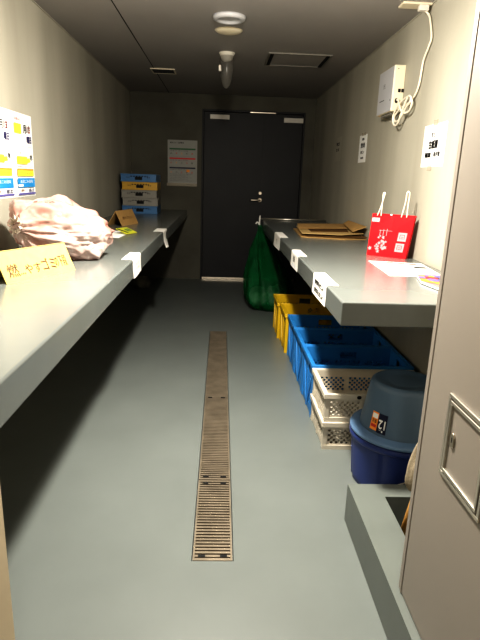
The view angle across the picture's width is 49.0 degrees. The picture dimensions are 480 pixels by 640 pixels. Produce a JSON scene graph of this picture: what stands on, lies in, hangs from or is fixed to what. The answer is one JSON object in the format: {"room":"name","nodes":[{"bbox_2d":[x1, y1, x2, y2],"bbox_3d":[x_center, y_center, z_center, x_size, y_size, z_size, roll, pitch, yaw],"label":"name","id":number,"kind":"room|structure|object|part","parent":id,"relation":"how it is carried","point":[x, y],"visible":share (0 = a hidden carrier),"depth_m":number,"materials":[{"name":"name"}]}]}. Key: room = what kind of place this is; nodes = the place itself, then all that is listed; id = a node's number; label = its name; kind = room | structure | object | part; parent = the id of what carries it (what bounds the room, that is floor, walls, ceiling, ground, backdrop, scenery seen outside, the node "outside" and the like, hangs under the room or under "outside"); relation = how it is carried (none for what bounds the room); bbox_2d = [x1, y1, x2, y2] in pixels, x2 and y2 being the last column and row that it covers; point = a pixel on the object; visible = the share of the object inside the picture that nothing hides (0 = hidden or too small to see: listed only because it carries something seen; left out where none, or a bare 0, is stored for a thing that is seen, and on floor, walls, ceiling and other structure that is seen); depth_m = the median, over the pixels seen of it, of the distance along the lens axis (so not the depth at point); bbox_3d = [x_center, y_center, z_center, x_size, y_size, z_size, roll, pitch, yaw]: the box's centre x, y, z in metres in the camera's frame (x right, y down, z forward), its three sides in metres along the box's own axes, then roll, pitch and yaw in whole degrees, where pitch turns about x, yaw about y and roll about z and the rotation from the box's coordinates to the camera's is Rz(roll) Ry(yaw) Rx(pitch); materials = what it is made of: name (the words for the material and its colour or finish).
{"room":"garbage room","nodes":[
{"label":"garbage room","id":0,"kind":"room"},
{"bbox_2d":[0,486,14,639],"bbox_3d":[-0.783,0.820,0.205,0.678,0.758,1.820,1,15,-2],"label":"wall","id":1,"kind":"structure","parent":0,"point":[6,614],"depth_m":1.05,"materials":[{"name":"paint"}]},
{"bbox_2d":[0,0,130,250],"bbox_3d":[-1.240,-0.616,2.743,0.100,2.179,7.695,1,15,-2],"label":"wall","id":2,"kind":"structure","parent":0,"point":[79,112],"depth_m":3.56,"materials":[{"name":"paint"}]},
{"bbox_2d":[0,107,35,198],"bbox_3d":[-1.180,-0.862,2.740,0.009,0.434,0.615,1,15,-2],"label":"poster","id":3,"kind":"object","parent":2,"relation":"attached to","point":[17,178],"visible":1,"depth_m":2.78,"materials":[{"name":"white paper"}]},
{"bbox_2d":[0,209,186,427],"bbox_3d":[-0.869,-0.372,2.977,0.672,0.093,7.195,1,15,-2],"label":"countertop","id":4,"kind":"structure","parent":2,"relation":"attached to","point":[42,319],"depth_m":1.66,"materials":[{"name":"paint"}]},
{"bbox_2d":[0,242,74,283],"bbox_3d":[-0.824,-0.231,2.068,0.130,0.114,0.368,8,16,22],"label":"card sign","id":5,"kind":"object","parent":4,"relation":"on","point":[28,263],"visible":1,"depth_m":2.04,"materials":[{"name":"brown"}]},
{"bbox_2d":[7,194,114,259],"bbox_3d":[-0.854,-0.449,2.511,0.477,0.294,0.423,1,15,-2],"label":"bag","id":6,"kind":"object","parent":4,"relation":"on","point":[85,235],"visible":0.82,"depth_m":2.38,"materials":[{"name":"white plastic"}]},
{"bbox_2d":[108,209,137,225],"bbox_3d":[-0.956,-0.840,4.300,0.130,0.120,0.338,5,15,10],"label":"card sign","id":7,"kind":"object","parent":4,"relation":"on","point":[126,217],"visible":0.99,"depth_m":4.26,"materials":[{"name":"brown cardboard"}]},
{"bbox_2d":[112,227,136,237],"bbox_3d":[-0.879,-0.607,3.593,0.306,0.038,0.412,2,15,2],"label":"loose paper","id":8,"kind":"object","parent":4,"relation":"on","point":[117,234],"depth_m":3.62,"materials":[{"name":"yellow paper"}]},
{"bbox_3d":[-0.786,-0.619,3.644,0.090,0.036,0.154,6,16,15],"label":"tag strip","id":9,"kind":"part","parent":8,"relation":"part of","materials":[{"name":"yellow paper"}]},
{"bbox_2d":[121,252,140,278],"bbox_3d":[-0.546,-0.278,2.663,0.062,0.094,0.250,1,15,-2],"label":"label","id":10,"kind":"object","parent":4,"relation":"attached to","point":[135,256],"visible":1,"depth_m":2.64,"materials":[{"name":"paper"}]},
{"bbox_2d":[122,204,160,213],"bbox_3d":[-1.073,-1.226,5.786,0.372,0.080,0.505,1,15,-4],"label":"crate","id":11,"kind":"object","parent":4,"relation":"on","point":[136,209],"visible":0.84,"depth_m":5.55,"materials":[{"name":"blue plastic"}]},
{"bbox_2d":[122,197,160,205],"bbox_3d":[-1.067,-1.304,5.765,0.372,0.080,0.505,1,15,-5],"label":"crate","id":12,"kind":"object","parent":11,"relation":"on","point":[126,201],"visible":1,"depth_m":5.53,"materials":[{"name":"white plastic"}]},
{"bbox_2d":[121,189,160,197],"bbox_3d":[-1.071,-1.383,5.744,0.372,0.080,0.505,1,15,-4],"label":"crate","id":13,"kind":"object","parent":12,"relation":"on","point":[125,193],"visible":1,"depth_m":5.51,"materials":[{"name":"white plastic"}]},
{"bbox_2d":[122,181,160,190],"bbox_3d":[-1.063,-1.461,5.723,0.372,0.080,0.505,1,15,-5],"label":"crate","id":14,"kind":"object","parent":13,"relation":"on","point":[156,186],"visible":1,"depth_m":5.49,"materials":[{"name":"yellow plastic"}]},
{"bbox_2d":[120,173,160,182],"bbox_3d":[-1.067,-1.539,5.702,0.372,0.080,0.505,1,15,-3],"label":"crate","id":15,"kind":"object","parent":14,"relation":"on","point":[124,177],"visible":1,"depth_m":5.46,"materials":[{"name":"blue plastic"}]},
{"bbox_3d":[-1.067,-1.541,5.710,0.362,0.080,0.488,1,15,-3],"label":"panel","id":16,"kind":"part","parent":15,"relation":"part of","materials":[{"name":"blue plastic"}]},
{"bbox_2d":[153,228,168,247],"bbox_3d":[-0.589,-0.623,3.989,0.105,0.120,0.270,1,15,-2],"label":"label","id":17,"kind":"object","parent":4,"relation":"attached to","point":[163,230],"visible":1,"depth_m":3.92,"materials":[{"name":"paper"}]},
{"bbox_2d":[0,278,386,639],"bbox_3d":[-0.138,0.521,3.088,2.384,0.120,7.695,1,15,-2],"label":"floor","id":18,"kind":"structure","parent":0,"point":[100,463],"depth_m":2.16,"materials":[{"name":"paint"}]},
{"bbox_2d":[131,275,150,288],"bbox_3d":[-1.134,-0.439,6.015,0.214,0.144,0.203,11,18,31],"label":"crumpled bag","id":19,"kind":"object","parent":18,"relation":"on","point":[140,282],"visible":0.99,"depth_m":5.95,"materials":[{"name":"black plastic"}]},
{"bbox_2d":[192,480,231,560],"bbox_3d":[-0.102,0.773,2.022,0.135,0.051,0.489,1,15,-2],"label":"drain grating","id":20,"kind":"object","parent":18,"relation":"on","point":[213,529],"visible":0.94,"depth_m":1.98,"materials":[{"name":"metal"}]},
{"bbox_2d":[199,396,229,479],"bbox_3d":[-0.125,0.591,2.695,0.135,0.051,0.894,1,15,-2],"label":"drain grating","id":21,"kind":"object","parent":18,"relation":"on","point":[215,455],"visible":0.98,"depth_m":2.58,"materials":[{"name":"metal"}]},
{"bbox_2d":[205,348,227,395],"bbox_3d":[-0.154,0.355,3.568,0.135,0.050,0.904,1,15,-2],"label":"drain grating","id":22,"kind":"object","parent":18,"relation":"on","point":[217,380],"visible":0.98,"depth_m":3.48,"materials":[{"name":"metal"}]},
{"bbox_2d":[209,331,226,347],"bbox_3d":[-0.177,0.177,4.226,0.135,0.050,0.447,1,15,-2],"label":"drain grating","id":23,"kind":"object","parent":18,"relation":"on","point":[217,338],"visible":0.89,"depth_m":4.21,"materials":[{"name":"metal"}]},
{"bbox_2d":[243,215,294,311],"bbox_3d":[0.298,-0.565,5.236,0.547,0.887,0.562,9,17,24],"label":"net bag","id":24,"kind":"object","parent":18,"relation":"on","point":[265,275],"visible":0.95,"depth_m":5.20,"materials":[{"name":"fabric"}]},
{"bbox_2d":[273,294,327,337],"bbox_3d":[0.564,-0.032,4.436,0.550,0.295,0.365,1,15,-2],"label":"plastic crate","id":25,"kind":"object","parent":18,"relation":"on","point":[278,298],"visible":0.26,"depth_m":4.55,"materials":[{"name":"yellow plastic"}]},
{"bbox_3d":[0.305,-0.038,4.426,0.012,0.287,0.321,1,15,-2],"label":"panel","id":26,"kind":"part","parent":25,"relation":"part of","materials":[{"name":"yellow plastic"}]},
{"bbox_3d":[0.558,-0.074,4.598,0.532,0.291,0.013,1,15,-2],"label":"panel","id":27,"kind":"part","parent":25,"relation":"part of","materials":[{"name":"yellow plastic"}]},
{"bbox_3d":[0.569,0.013,4.276,0.532,0.291,0.013,1,15,-2],"label":"panel","id":28,"kind":"part","parent":25,"relation":"part of","materials":[{"name":"plastic"}]},
{"bbox_2d":[279,303,352,352],"bbox_3d":[0.593,0.062,4.079,0.550,0.300,0.365,1,15,-2],"label":"plastic crate","id":29,"kind":"object","parent":18,"relation":"on","point":[286,308],"visible":0.34,"depth_m":4.20,"materials":[{"name":"yellow plastic"}]},
{"bbox_3d":[0.335,0.056,4.069,0.012,0.292,0.321,1,15,-2],"label":"panel","id":30,"kind":"part","parent":29,"relation":"part of","materials":[{"name":"yellow plastic"}]},
{"bbox_3d":[0.588,0.021,4.241,0.532,0.296,0.013,1,15,-2],"label":"panel","id":31,"kind":"part","parent":29,"relation":"part of","materials":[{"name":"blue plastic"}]},
{"bbox_3d":[0.599,0.108,3.919,0.532,0.296,0.013,1,15,-2],"label":"panel","id":32,"kind":"part","parent":29,"relation":"part of","materials":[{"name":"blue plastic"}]},
{"bbox_2d":[310,393,350,449],"bbox_3d":[0.656,0.517,2.696,0.550,0.145,0.355,1,15,-2],"label":"plastic crate","id":33,"kind":"object","parent":18,"relation":"on","point":[329,433],"visible":0.33,"depth_m":2.54,"materials":[{"name":"beige plastic"}]},
{"bbox_3d":[0.398,0.511,2.686,0.012,0.137,0.311,1,15,-2],"label":"panel","id":34,"kind":"part","parent":33,"relation":"part of","materials":[{"name":"beige plastic"}]},
{"bbox_3d":[0.661,0.561,2.540,0.532,0.141,0.013,1,15,-2],"label":"panel","id":35,"kind":"part","parent":33,"relation":"part of","materials":[{"name":"beige plastic"}]},
{"bbox_2d":[312,368,413,421],"bbox_3d":[0.661,0.377,2.658,0.550,0.145,0.356,1,15,-2],"label":"plastic crate","id":36,"kind":"object","parent":33,"relation":"on","point":[346,401],"visible":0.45,"depth_m":2.70,"materials":[{"name":"white plastic"}]},
{"bbox_3d":[0.402,0.371,2.648,0.012,0.137,0.311,1,15,-2],"label":"panel","id":37,"kind":"part","parent":36,"relation":"part of","materials":[{"name":"beige plastic"}]},
{"bbox_3d":[0.666,0.421,2.503,0.532,0.141,0.013,1,15,-2],"label":"panel","id":38,"kind":"part","parent":36,"relation":"part of","materials":[{"name":"beige plastic"}]},
{"bbox_3d":[0.656,0.337,2.815,0.532,0.141,0.013,1,15,-2],"label":"panel","id":39,"kind":"part","parent":36,"relation":"part of","materials":[{"name":"beige plastic"}]},
{"bbox_2d":[287,314,375,369],"bbox_3d":[0.623,0.157,3.722,0.550,0.305,0.355,1,15,-2],"label":"plastic crate","id":40,"kind":"object","parent":18,"relation":"on","point":[306,321],"visible":0.2,"depth_m":3.83,"materials":[{"name":"blue plastic"}]},
{"bbox_3d":[0.365,0.151,3.712,0.012,0.297,0.311,1,15,-2],"label":"panel","id":41,"kind":"part","parent":40,"relation":"part of","materials":[{"name":"blue plastic"}]},
{"bbox_3d":[0.618,0.117,3.879,0.532,0.301,0.013,1,15,-2],"label":"panel","id":42,"kind":"part","parent":40,"relation":"part of","materials":[{"name":"blue plastic"}]},
{"bbox_3d":[0.629,0.201,3.567,0.532,0.301,0.013,1,15,-2],"label":"panel","id":43,"kind":"part","parent":40,"relation":"part of","materials":[{"name":"blue plastic"}]},
{"bbox_3d":[0.882,0.163,3.733,0.012,0.297,0.311,1,15,-2],"label":"panel","id":44,"kind":"part","parent":40,"relation":"part of","materials":[{"name":"blue plastic"}]},
{"bbox_2d":[293,328,392,390],"bbox_3d":[0.635,0.253,3.367,0.550,0.305,0.355,1,15,-2],"label":"plastic crate","id":45,"kind":"object","parent":18,"relation":"on","point":[370,337],"visible":0.32,"depth_m":3.48,"materials":[{"name":"blue plastic"}]},
{"bbox_3d":[0.377,0.247,3.357,0.012,0.297,0.311,1,15,-2],"label":"panel","id":46,"kind":"part","parent":45,"relation":"part of","materials":[{"name":"blue plastic"}]},
{"bbox_3d":[0.630,0.213,3.524,0.532,0.301,0.013,1,15,-2],"label":"panel","id":47,"kind":"part","parent":45,"relation":"part of","materials":[{"name":"blue plastic"}]},
{"bbox_3d":[0.641,0.297,3.211,0.532,0.301,0.013,1,15,-2],"label":"panel","id":48,"kind":"part","parent":45,"relation":"part of","materials":[{"name":"blue plastic"}]},
{"bbox_3d":[0.894,0.259,3.378,0.012,0.297,0.311,1,15,-2],"label":"panel","id":49,"kind":"part","parent":45,"relation":"part of","materials":[{"name":"blue plastic"}]},
{"bbox_2d":[301,345,413,414],"bbox_3d":[0.647,0.347,3.018,0.550,0.305,0.355,1,15,-2],"label":"plastic crate","id":50,"kind":"object","parent":18,"relation":"on","point":[389,356],"visible":0.31,"depth_m":3.13,"materials":[{"name":"blue plastic"}]},
{"bbox_3d":[0.389,0.341,3.008,0.012,0.297,0.311,1,15,-2],"label":"panel","id":51,"kind":"part","parent":50,"relation":"part of","materials":[{"name":"blue plastic"}]},
{"bbox_3d":[0.652,0.392,2.862,0.532,0.301,0.013,1,15,-2],"label":"panel","id":52,"kind":"part","parent":50,"relation":"part of","materials":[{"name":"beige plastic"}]},
{"bbox_3d":[0.642,0.307,3.175,0.532,0.301,0.013,1,15,-2],"label":"panel","id":53,"kind":"part","parent":50,"relation":"part of","materials":[{"name":"blue plastic"}]},
{"bbox_3d":[0.906,0.354,3.029,0.012,0.297,0.311,1,15,-2],"label":"panel","id":54,"kind":"part","parent":50,"relation":"part of","materials":[{"name":"blue plastic"}]},
{"bbox_2d":[349,424,411,483],"bbox_3d":[0.684,0.583,2.297,0.422,0.227,0.430,1,15,-2],"label":"pail","id":55,"kind":"object","parent":18,"relation":"on","point":[371,463],"visible":0.26,"depth_m":2.15,"materials":[{"name":"plastic"}]},
{"bbox_2d":[350,369,426,452],"bbox_3d":[0.694,0.361,2.238,0.428,0.229,0.428,1,15,-2],"label":"tub","id":56,"kind":"object","parent":55,"relation":"on","point":[389,418],"visible":0.7,"depth_m":2.12,"materials":[{"name":"blue plastic"}]},
{"bbox_2d":[344,484,421,639],"bbox_3d":[0.742,1.042,0.741,0.592,0.154,2.637,1,15,-2],"label":"curb","id":57,"kind":"object","parent":18,"relation":"on","point":[374,513],"visible":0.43,"depth_m":1.70,"materials":[{"name":"paint"}]},
{"bbox_2d":[401,443,417,534],"bbox_3d":[0.589,0.588,1.720,0.108,0.508,0.119,1,15,-2],"label":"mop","id":58,"kind":"object","parent":18,"relation":"on","point":[411,464],"visible":0.19,"depth_m":1.70,"materials":[{"name":"beige fabric"}]},
{"bbox_3d":[0.568,0.633,1.755,0.086,0.400,0.022,14,19,37],"label":"handle","id":59,"kind":"part","parent":58,"relation":"part of","materials":[{"name":"brown wood"}]},
{"bbox_2d":[130,91,316,281],"bbox_3d":[-0.224,-1.579,6.453,2.184,2.179,0.100,1,15,-2],"label":"wall","id":60,"kind":"structure","parent":0,"point":[156,118],"depth_m":6.25,"materials":[{"name":"paint"}]},
{"bbox_2d":[167,140,196,186],"bbox_3d":[-0.694,-1.875,6.303,0.362,0.530,0.004,1,15,-2],"label":"notice","id":61,"kind":"object","parent":60,"relation":"attached to","point":[182,154],"visible":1,"depth_m":6.30,"materials":[{"name":"grey paper"}]},
{"bbox_2d":[200,109,305,281],"bbox_3d":[0.133,-1.487,6.463,1.221,2.022,0.133,1,15,-2],"label":"door","id":62,"kind":"structure","parent":60,"relation":"in","point":[252,161],"depth_m":6.41,"materials":[{"name":"paint"}]},
{"bbox_2d":[34,0,434,98],"bbox_3d":[-0.061,-1.688,2.493,2.384,0.100,7.695,1,15,-2],"label":"ceiling","id":63,"kind":"structure","parent":0,"point":[181,36],"depth_m":3.62,"materials":[{"name":"white paint"}]},
{"bbox_2d":[31,0,129,91],"bbox_3d":[-1.150,-1.663,2.463,0.006,0.006,7.495,1,15,-2],"label":"sealant","id":64,"kind":"structure","parent":63,"relation":"attached to","point":[31,0],"depth_m":3.73,"materials":[{"name":"paint"}]},
{"bbox_2d":[111,0,168,91],"bbox_3d":[-0.698,-1.654,2.480,0.006,0.001,7.495,1,15,-2],"label":"seam","id":65,"kind":"structure","parent":63,"relation":"attached to","point":[111,0],"depth_m":3.64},
{"bbox_2d":[150,68,176,73],"bbox_3d":[-0.701,-2.284,4.831,0.220,0.008,0.220,1,15,-2],"label":"ceiling vent","id":66,"kind":"object","parent":63,"relation":"in","point":[154,70],"visible":1,"depth_m":4.82,"materials":[{"name":"beige plastic"}]},
{"bbox_2d":[219,51,234,70],"bbox_3d":[-0.104,-1.933,4.086,0.124,0.256,0.124,1,15,-2],"label":"sensor","id":67,"kind":"object","parent":63,"relation":"hanging from","point":[226,56],"visible":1,"depth_m":4.03,"materials":[{"name":"white plastic"}]},
{"bbox_2d":[215,26,242,34],"bbox_3d":[-0.074,-1.880,3.438,0.184,0.020,0.184,1,15,-2],"label":"ceiling detector","id":68,"kind":"object","parent":63,"relation":"attached to","point":[226,30],"visible":1,"depth_m":3.40,"materials":[{"name":"beige plastic"}]},
{"bbox_2d":[213,11,245,24],"bbox_3d":[-0.064,-1.799,3.144,0.200,0.024,0.200,1,15,-2],"label":"recessed light","id":69,"kind":"object","parent":63,"relation":"in","point":[227,18],"visible":1,"depth_m":3.12,"materials":[{"name":"grey plastic"}]},
{"bbox_2d":[264,52,332,67],"bbox_3d":[0.455,-2.075,4.212,0.490,0.010,0.450,1,15,-2],"label":"ceiling access panel","id":70,"kind":"object","parent":63,"relation":"attached to","point":[275,59],"visible":1,"depth_m":4.19,"materials":[{"name":"metal"}]},
{"bbox_3d":[0.455,-2.078,4.211,0.450,0.004,0.410,1,15,-2],"label":"panel","id":71,"kind":"part","parent":70,"relation":"part of","materials":[{"name":"white metal"}]},
{"bbox_2d":[317,0,436,98],"bbox_3d":[1.025,-1.610,2.551,0.006,0.006,7.495,1,15,-2],"label":"sealant","id":72,"kind":"structure","parent":63,"relation":"attached to","point":[435,0],"depth_m":3.66,"materials":[{"name":"paint"}]},
{"bbox_2d":[398,1,432,11],"bbox_3d":[0.936,-1.667,2.815,0.157,0.040,0.090,1,15,-2],"label":"socket","id":73,"kind":"object","parent":63,"relation":"attached to","point":[421,6],"visible":1,"depth_m":2.78,"materials":[{"name":"beige plastic"}]},
{"bbox_2d":[392,11,432,126],"bbox_3d":[0.976,-1.414,2.994,0.043,0.569,0.424,1,15,-5],"label":"power cable","id":74,"kind":"object","parent":73,"relation":"hanging from","point":[402,109],"visible":1,"depth_m":2.98,"materials":[{"name":"white plastic"}]},
{"bbox_2d":[306,0,476,374],"bbox_3d":[1.042,-0.560,2.835,0.100,2.179,7.695,1,15,-2],"label":"wall","id":75,"kind":"structure","parent":0,"point":[346,189],"depth_m":3.14,"materials":[{"name":"paint"}]},
{"bbox_2d":[334,136,341,160],"bbox_3d":[0.929,-1.622,5.001,0.001,0.215,0.285,1,15,-2],"label":"notice","id":76,"kind":"object","parent":75,"relation":"attached to","point":[338,141],"visible":1,"depth_m":5.00,"materials":[{"name":"paper"}]},
{"bbox_2d":[262,220,440,327],"bbox_3d":[0.625,-0.503,3.679,0.662,0.088,3.760,1,15,-2],"label":"countertop","id":77,"kind":"structure","parent":75,"relation":"attached to","point":[365,295],"depth_m":2.21,"materials":[{"name":"paint"}]},
{"bbox_2d":[273,232,287,249],"bbox_3d":[0.307,-0.602,4.014,0.071,0.097,0.400,1,15,-2],"label":"label","id":78,"kind":"object","parent":77,"relation":"attached to","point":[278,235],"visible":1,"depth_m":3.99,"materials":[{"name":"paper"}]},
{"bbox_2d":[258,218,325,221],"bbox_3d":[0.540,-1.041,5.460,0.700,0.017,0.017,1,15,-2],"label":"rail","id":79,"kind":"object","parent":77,"relation":"on","point":[258,218],"visible":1,"depth_m":5.45,"materials":[{"name":"metal"}]},
{"bbox_2d":[291,250,305,271],"bbox_3d":[0.338,-0.344,3.049,0.055,0.090,0.275,1,15,-2],"label":"label","id":80,"kind":"object","parent":77,"relation":"attached to","point":[295,254],"visible":1,"depth_m":3.03,"materials":[{"name":"paper"}]},
{"bbox_2d":[312,272,338,306],"bbox_3d":[0.364,-0.135,2.272,0.055,0.090,0.305,1,15,-2],"label":"label","id":81,"kind":"object","parent":77,"relation":"attached to","point":[321,281],"visible":1,"depth_m":2.25,"materials":[{"name":"paper"}]},
{"bbox_2d":[293,220,367,239],"bbox_3d":[0.680,-0.736,4.198,0.483,0.093,0.860,1,15,-2],"label":"flattened cardboard","id":82,"kind":"object","parent":77,"relation":"on","point":[347,230],"visible":1,"depth_m":4.02,"materials":[{"name":"brown cardboard"}]},
{"bbox_2d":[366,191,416,258],"bbox_3d":[0.855,-0.537,2.956,0.255,0.368,0.043,12,18,34],"label":"paper shopping bag","id":83,"kind":"object","parent":77,"relation":"on","point":[390,235],"visible":1,"depth_m":2.96,"materials":[{"name":"red paper"}]},
{"bbox_3d":[0.793,-0.650,2.955,0.038,0.133,0.009,9,17,26],"label":"rope handle","id":84,"kind":"part","parent":83,"relation":"part of","materials":[{"name":"white fabric"}]},
{"bbox_3d":[0.906,-0.631,2.878,0.038,0.143,0.011,12,18,34],"label":"rope handle","id":85,"kind":"part","parent":83,"relation":"part of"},
{"bbox_2d":[369,261,439,275],"bbox_3d":[0.818,-0.257,2.613,0.290,0.003,0.447,1,15,-2],"label":"loose paper","id":86,"kind":"object","parent":77,"relation":"on","point":[390,268],"visible":0.95,"depth_m":2.59,"materials":[{"name":"white paper"}]},
{"bbox_2d":[417,274,439,289],"bbox_3d":[0.879,-0.162,2.238,0.230,0.014,0.305,1,15,-2],"label":"booklet","id":87,"kind":"object","parent":77,"relation":"on","point":[432,281],"visible":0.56,"depth_m":2.24,"materials":[{"name":"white paper"}]},
{"bbox_2d":[358,132,367,162],"bbox_3d":[0.957,-1.346,4.112,0.003,0.222,0.225,1,15,-2],"label":"notice","id":88,"kind":"object","parent":75,"relation":"attached to","point":[363,139],"visible":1,"depth_m":4.11,"materials":[{"name":"white paper"}]},
{"bbox_2d":[376,65,405,117],"bbox_3d":[0.957,-1.442,3.347,0.071,0.274,0.312,1,15,-2],"label":"box","id":89,"kind":"object","parent":75,"relation":"attached to","point":[391,86],"visible":0.94,"depth_m":3.24,"materials":[{"name":"beige plastic"}]},
{"bbox_2d":[421,119,447,170],"bbox_3d":[1.002,-0.905,2.730,0.003,0.252,0.295,1,15,-2],"label":"notice","id":90,"kind":"object","parent":75,"relation":"attached to","point":[435,134],"visible":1,"depth_m":2.72,"materials":[{"name":"white paper"}]},
{"bbox_2d":[399,0,479,639],"bbox_3d":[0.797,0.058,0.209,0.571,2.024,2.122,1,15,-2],"label":"door","id":91,"kind":"structure","parent":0,"point":[439,581],"depth_m":1.17,"materials":[{"name":"metal"}]},
{"bbox_2d":[439,393,479,522],"bbox_3d":[0.469,0.281,1.103,0.006,0.196,0.192,1,15,-2],"label":"hatch","id":92,"kind":"object","parent":91,"relation":"attached to","point":[459,465],"visible":1,"depth_m":1.11,"materials":[{"name":"metal"}]}
]}

